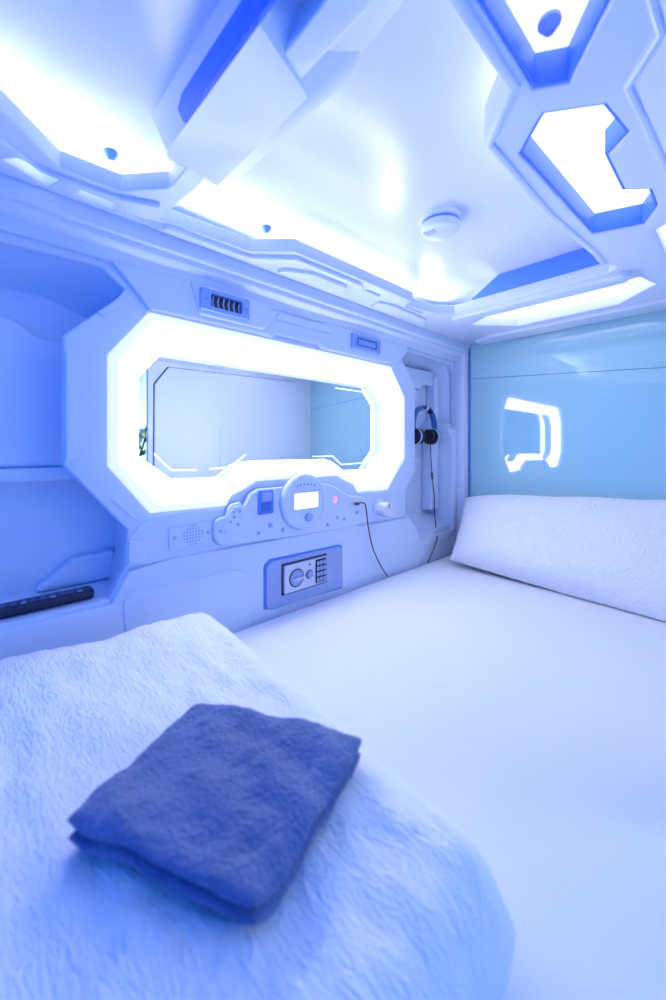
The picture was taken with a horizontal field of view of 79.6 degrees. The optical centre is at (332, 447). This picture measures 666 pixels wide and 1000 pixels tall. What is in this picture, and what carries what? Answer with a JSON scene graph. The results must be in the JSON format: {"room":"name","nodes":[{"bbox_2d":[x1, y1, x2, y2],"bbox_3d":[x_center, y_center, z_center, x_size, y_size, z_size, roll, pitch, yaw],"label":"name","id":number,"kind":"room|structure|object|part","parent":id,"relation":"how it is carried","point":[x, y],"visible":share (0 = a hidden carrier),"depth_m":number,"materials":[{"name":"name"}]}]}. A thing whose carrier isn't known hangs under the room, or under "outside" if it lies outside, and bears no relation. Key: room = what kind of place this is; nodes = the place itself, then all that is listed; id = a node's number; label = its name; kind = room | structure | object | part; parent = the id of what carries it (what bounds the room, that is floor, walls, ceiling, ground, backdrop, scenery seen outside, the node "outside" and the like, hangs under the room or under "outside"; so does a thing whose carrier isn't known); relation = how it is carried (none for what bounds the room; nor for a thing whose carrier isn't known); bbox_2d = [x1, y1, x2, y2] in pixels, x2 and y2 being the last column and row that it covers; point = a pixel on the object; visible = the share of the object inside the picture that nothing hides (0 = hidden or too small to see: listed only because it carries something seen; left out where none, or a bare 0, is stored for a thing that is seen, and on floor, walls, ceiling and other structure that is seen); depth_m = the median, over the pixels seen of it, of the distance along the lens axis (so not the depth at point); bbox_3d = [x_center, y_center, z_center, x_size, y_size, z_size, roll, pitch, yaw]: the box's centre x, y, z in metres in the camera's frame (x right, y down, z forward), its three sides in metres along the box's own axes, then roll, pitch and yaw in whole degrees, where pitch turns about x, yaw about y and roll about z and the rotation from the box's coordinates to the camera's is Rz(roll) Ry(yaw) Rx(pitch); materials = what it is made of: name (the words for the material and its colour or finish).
{"room":"hotel room","nodes":[
{"label":"hotel room","id":0,"kind":"room"},
{"bbox_2d":[0,231,467,660],"bbox_3d":[-0.173,0.070,1.294,2.180,1.140,0.176,0,0,-43],"label":"wall","id":1,"kind":"structure","parent":0,"point":[67,521],"depth_m":0.96,"materials":[{"name":"white plastic"}]},
{"bbox_3d":[-0.805,-0.122,0.798,0.522,0.335,0.037,0,0,-44],"label":"arched panel","id":2,"kind":"part","parent":1,"relation":"part of","materials":[{"name":"white plastic"}]},
{"bbox_2d":[0,586,93,618],"bbox_3d":[-0.667,0.331,0.822,0.305,0.022,0.044,0,0,-44],"label":"remote control","id":3,"kind":"object","parent":1,"relation":"on","point":[26,605],"visible":1,"depth_m":0.85,"materials":[{"name":"black plastic"}]},
{"bbox_3d":[-0.625,0.295,0.975,0.162,0.069,0.032,0,0,-44],"label":"niche panel","id":4,"kind":"part","parent":1,"relation":"part of","materials":[{"name":"white plastic"}]},
{"bbox_3d":[-0.358,0.468,1.024,0.329,0.265,0.006,0,0,-44],"label":"access panel","id":5,"kind":"part","parent":1,"relation":"part of","materials":[{"name":"white plastic"}]},
{"bbox_2d":[168,522,211,549],"bbox_3d":[-0.364,0.224,1.026,0.115,0.055,0.008,0,0,-44],"label":"plate","id":6,"kind":"object","parent":1,"relation":"attached to","point":[199,533],"visible":1,"depth_m":1.02,"materials":[{"name":"white plastic"}]},
{"bbox_2d":[183,524,202,544],"bbox_3d":[-0.359,0.223,1.028,0.052,0.052,0.002,0,0,-44],"label":"grille","id":7,"kind":"object","parent":6,"relation":"attached to","point":[192,533],"depth_m":1.03,"materials":[{"name":"white plastic"}]},
{"bbox_2d":[199,287,248,320],"bbox_3d":[-0.288,-0.385,1.072,0.142,0.055,0.015,0,0,-44],"label":"air vent","id":8,"kind":"object","parent":1,"relation":"in","point":[210,300],"visible":1,"depth_m":1.07,"materials":[{"name":"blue plastic"}]},
{"bbox_2d":[0,173,469,361],"bbox_3d":[-0.138,-0.469,1.235,2.150,0.102,0.086,0,0,-44],"label":"trim","id":9,"kind":"structure","parent":1,"relation":"attached to","point":[28,211],"depth_m":0.96,"materials":[{"name":"white plastic"}]},
{"bbox_2d":[108,313,404,512],"bbox_3d":[-0.133,-0.080,1.309,1.108,0.492,0.091,0,0,-44],"label":"mirror","id":10,"kind":"object","parent":1,"relation":"attached to","point":[199,414],"visible":0.99,"depth_m":1.18,"materials":[{"name":"white mirror"}]},
{"bbox_2d":[138,355,377,478],"bbox_3d":[-0.159,-0.080,1.342,0.962,0.341,0.006,0,0,-44],"label":"mirror glass","id":11,"kind":"object","parent":10,"relation":"attached to","point":[197,418],"depth_m":1.22,"materials":[{"name":"clear mirror"}]},
{"bbox_3d":[-0.099,-0.383,1.282,1.139,0.104,0.016,0,0,-44],"label":"panel","id":12,"kind":"part","parent":1,"relation":"part of","materials":[{"name":"white plastic"}]},
{"bbox_2d":[212,472,365,544],"bbox_3d":[-0.091,0.178,1.262,0.612,0.204,0.046,0,0,-44],"label":"control console","id":13,"kind":"object","parent":1,"relation":"attached to","point":[304,504],"visible":1,"depth_m":1.21,"materials":[{"name":"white plastic"}]},
{"bbox_2d":[258,489,273,514],"bbox_3d":[-0.196,0.157,1.164,0.052,0.070,0.009,0,0,-44],"label":"switch","id":14,"kind":"object","parent":13,"relation":"attached to","point":[265,496],"depth_m":1.16,"materials":[{"name":"blue plastic"}]},
{"bbox_2d":[355,502,387,576],"bbox_3d":[0.149,0.345,1.480,0.184,0.306,0.023,0,0,-44],"label":"cable","id":15,"kind":"object","parent":13,"relation":"attached to","point":[356,503],"visible":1,"depth_m":1.47,"materials":[{"name":"black rubber"}]},
{"bbox_2d":[263,545,342,609],"bbox_3d":[-0.077,0.410,1.277,0.328,0.160,0.030,0,0,-44],"label":"safe","id":16,"kind":"object","parent":1,"relation":"attached to","point":[292,578],"depth_m":1.26,"materials":[{"name":"blue plastic"}]},
{"bbox_3d":[-0.107,0.403,1.235,0.042,0.007,0.011,0,0,-44],"label":"dial handle","id":17,"kind":"part","parent":16,"relation":"part of","materials":[{"name":"silver metal"}]},
{"bbox_3d":[-0.087,0.400,1.274,0.175,0.086,0.014,0,0,-44],"label":"door","id":18,"kind":"part","parent":16,"relation":"part of","materials":[{"name":"silver metal"}]},
{"bbox_3d":[-0.073,0.403,1.273,0.025,0.024,0.009,0,0,-44],"label":"key knob","id":19,"kind":"part","parent":16,"relation":"part of","materials":[{"name":"silver plastic"}]},
{"bbox_2d":[351,333,380,354],"bbox_3d":[0.123,-0.385,1.478,0.155,0.053,0.012,0,0,-44],"label":"flap","id":20,"kind":"object","parent":1,"relation":"attached to","point":[360,342],"visible":1,"depth_m":1.47,"materials":[{"name":"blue plastic"}]},
{"bbox_2d":[373,499,392,517],"bbox_3d":[0.195,0.234,1.530,0.072,0.072,0.053,0,0,-44],"label":"dial","id":21,"kind":"object","parent":1,"relation":"attached to","point":[381,508],"visible":1,"depth_m":1.52,"materials":[{"name":"white plastic"}]},
{"bbox_3d":[0.618,0.005,1.960,0.055,0.981,0.085,0,0,-44],"label":"corner moulding","id":22,"kind":"part","parent":1,"relation":"part of","materials":[{"name":"white plastic"}]},
{"bbox_2d":[468,348,469,496],"bbox_3d":[0.661,0.077,1.948,0.014,1.125,0.013,0,0,-44],"label":"trim","id":23,"kind":"structure","parent":1,"relation":"attached to","point":[469,348],"depth_m":1.94,"materials":[{"name":"blue"}]},
{"bbox_2d":[0,0,665,304],"bbox_3d":[0.210,-0.615,0.908,2.200,0.030,1.080,0,0,-44],"label":"ceiling","id":24,"kind":"structure","parent":0,"point":[402,139],"depth_m":0.77,"materials":[{"name":"white plastic"}]},
{"bbox_2d":[102,148,117,162],"bbox_3d":[-0.453,-0.592,0.813,0.028,0.017,0.028,0,0,-44],"label":"stud","id":25,"kind":"object","parent":24,"relation":"attached to","point":[111,155],"visible":1,"depth_m":0.81,"materials":[{"name":"blue plastic"}]},
{"bbox_2d":[261,225,270,234],"bbox_3d":[-0.182,-0.592,1.089,0.028,0.017,0.028,0,0,-44],"label":"stud","id":26,"kind":"object","parent":24,"relation":"attached to","point":[266,229],"visible":1,"depth_m":1.08,"materials":[{"name":"blue plastic"}]},
{"bbox_2d":[0,0,665,344],"bbox_3d":[0.203,-0.527,0.893,2.130,0.154,0.992,0,0,-44],"label":"trim","id":27,"kind":"structure","parent":24,"relation":"attached to","point":[256,70],"depth_m":0.66,"materials":[{"name":"white plastic"}]},
{"bbox_2d":[420,206,460,240],"bbox_3d":[0.280,-0.579,1.044,0.104,0.042,0.104,0,0,-44],"label":"smoke detector","id":28,"kind":"object","parent":24,"relation":"attached to","point":[441,223],"visible":1,"depth_m":1.01,"materials":[{"name":"white plastic"}]},
{"bbox_2d":[506,0,587,51],"bbox_3d":[0.185,-0.551,0.392,0.450,0.006,0.130,0,0,-44],"label":"light panel","id":29,"kind":"object","parent":24,"relation":"attached to","point":[527,13],"visible":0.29,"depth_m":0.51,"materials":[{"name":"white plastic"}]},
{"bbox_2d":[537,9,561,37],"bbox_3d":[0.277,-0.539,0.513,0.028,0.017,0.028,0,0,-44],"label":"stud","id":30,"kind":"object","parent":29,"relation":"attached to","point":[550,20],"visible":1,"depth_m":0.51,"materials":[{"name":"blue plastic"}]},
{"bbox_2d":[488,277,644,317],"bbox_3d":[0.791,-0.539,1.450,0.250,0.010,0.622,0,0,-44],"label":"light panel","id":31,"kind":"object","parent":24,"relation":"attached to","point":[615,290],"visible":0.36,"depth_m":1.45,"materials":[{"name":"white plastic"}]},
{"bbox_2d":[531,105,649,212],"bbox_3d":[0.498,-0.551,0.755,0.515,0.006,0.170,0,0,-44],"label":"light panel","id":32,"kind":"object","parent":24,"relation":"attached to","point":[573,140],"visible":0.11,"depth_m":0.74,"materials":[{"name":"white plastic"}]},
{"bbox_2d":[660,225,665,239],"bbox_3d":[0.844,-0.549,0.962,0.270,0.008,0.100,0,0,-44],"label":"light panel","id":33,"kind":"object","parent":24,"relation":"attached to","point":[663,228],"visible":0.02,"depth_m":1.00,"materials":[{"name":"white plastic"}]},
{"bbox_2d":[470,310,665,499],"bbox_3d":[0.999,0.070,1.616,0.022,1.140,0.950,0,0,-44],"label":"wall","id":34,"kind":"structure","parent":0,"point":[580,411],"depth_m":1.62,"materials":[{"name":"blue paint"}]},
{"bbox_3d":[0.203,0.670,0.901,2.180,0.060,1.080,0,0,-44],"label":"floor","id":35,"kind":"structure","parent":0,"visible":0},
{"bbox_2d":[233,555,665,999],"bbox_3d":[0.200,0.570,0.891,2.122,0.140,0.954,0,0,-44],"label":"mattress","id":36,"kind":"object","parent":35,"relation":"on","point":[532,717],"visible":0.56,"depth_m":0.71,"materials":[{"name":"white fabric"}]},
{"bbox_2d":[0,613,516,999],"bbox_3d":[-0.328,0.422,0.445,0.757,0.152,0.838,0,0,-44],"label":"duvet","id":37,"kind":"object","parent":36,"relation":"on","point":[390,899],"visible":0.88,"depth_m":0.35,"materials":[{"name":"white fabric"}]},
{"bbox_2d":[67,703,361,925],"bbox_3d":[-0.108,0.349,0.416,0.236,0.052,0.195,0,0,19],"label":"folded towel","id":38,"kind":"object","parent":37,"relation":"on","point":[222,811],"visible":1,"depth_m":0.37,"materials":[{"name":"blue fabric"}]},
{"bbox_2d":[450,494,665,621],"bbox_3d":[0.861,0.335,1.481,0.359,0.323,0.945,0,0,-44],"label":"pillow","id":39,"kind":"object","parent":36,"relation":"on","point":[611,552],"visible":1,"depth_m":1.38,"materials":[{"name":"white fabric"}]},
{"bbox_3d":[0.407,-0.172,1.866,0.040,0.040,0.096,0,0,-44],"label":"hook","id":40,"kind":"object","parent":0,"visible":0},
{"bbox_2d":[415,405,439,444],"bbox_3d":[0.421,-0.106,1.851,0.185,0.185,0.079,0,0,-44],"label":"headphones","id":41,"kind":"object","parent":40,"relation":"hanging from","point":[429,436],"visible":0.83,"depth_m":1.86,"materials":[{"name":"blue"}]},
{"bbox_2d":[415,429,420,443],"bbox_3d":[0.369,-0.053,1.802,0.026,0.074,0.074,0,0,-44],"label":"ear cup","id":42,"kind":"object","parent":41,"relation":"on","point":[417,431],"depth_m":1.78,"materials":[{"name":"black plastic"}]},
{"bbox_2d":[427,444,436,562],"bbox_3d":[0.456,0.241,1.821,0.038,0.516,0.200,0,0,18],"label":"headphone cable","id":43,"kind":"object","parent":41,"relation":"hanging from","point":[430,444],"visible":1,"depth_m":1.89,"materials":[{"name":"black rubber"}]},
{"bbox_2d":[430,429,437,443],"bbox_3d":[0.472,-0.053,1.900,0.026,0.074,0.074,0,0,-44],"label":"ear cup","id":44,"kind":"object","parent":41,"relation":"on","point":[435,431],"depth_m":1.88,"materials":[{"name":"black plastic"}]}
]}

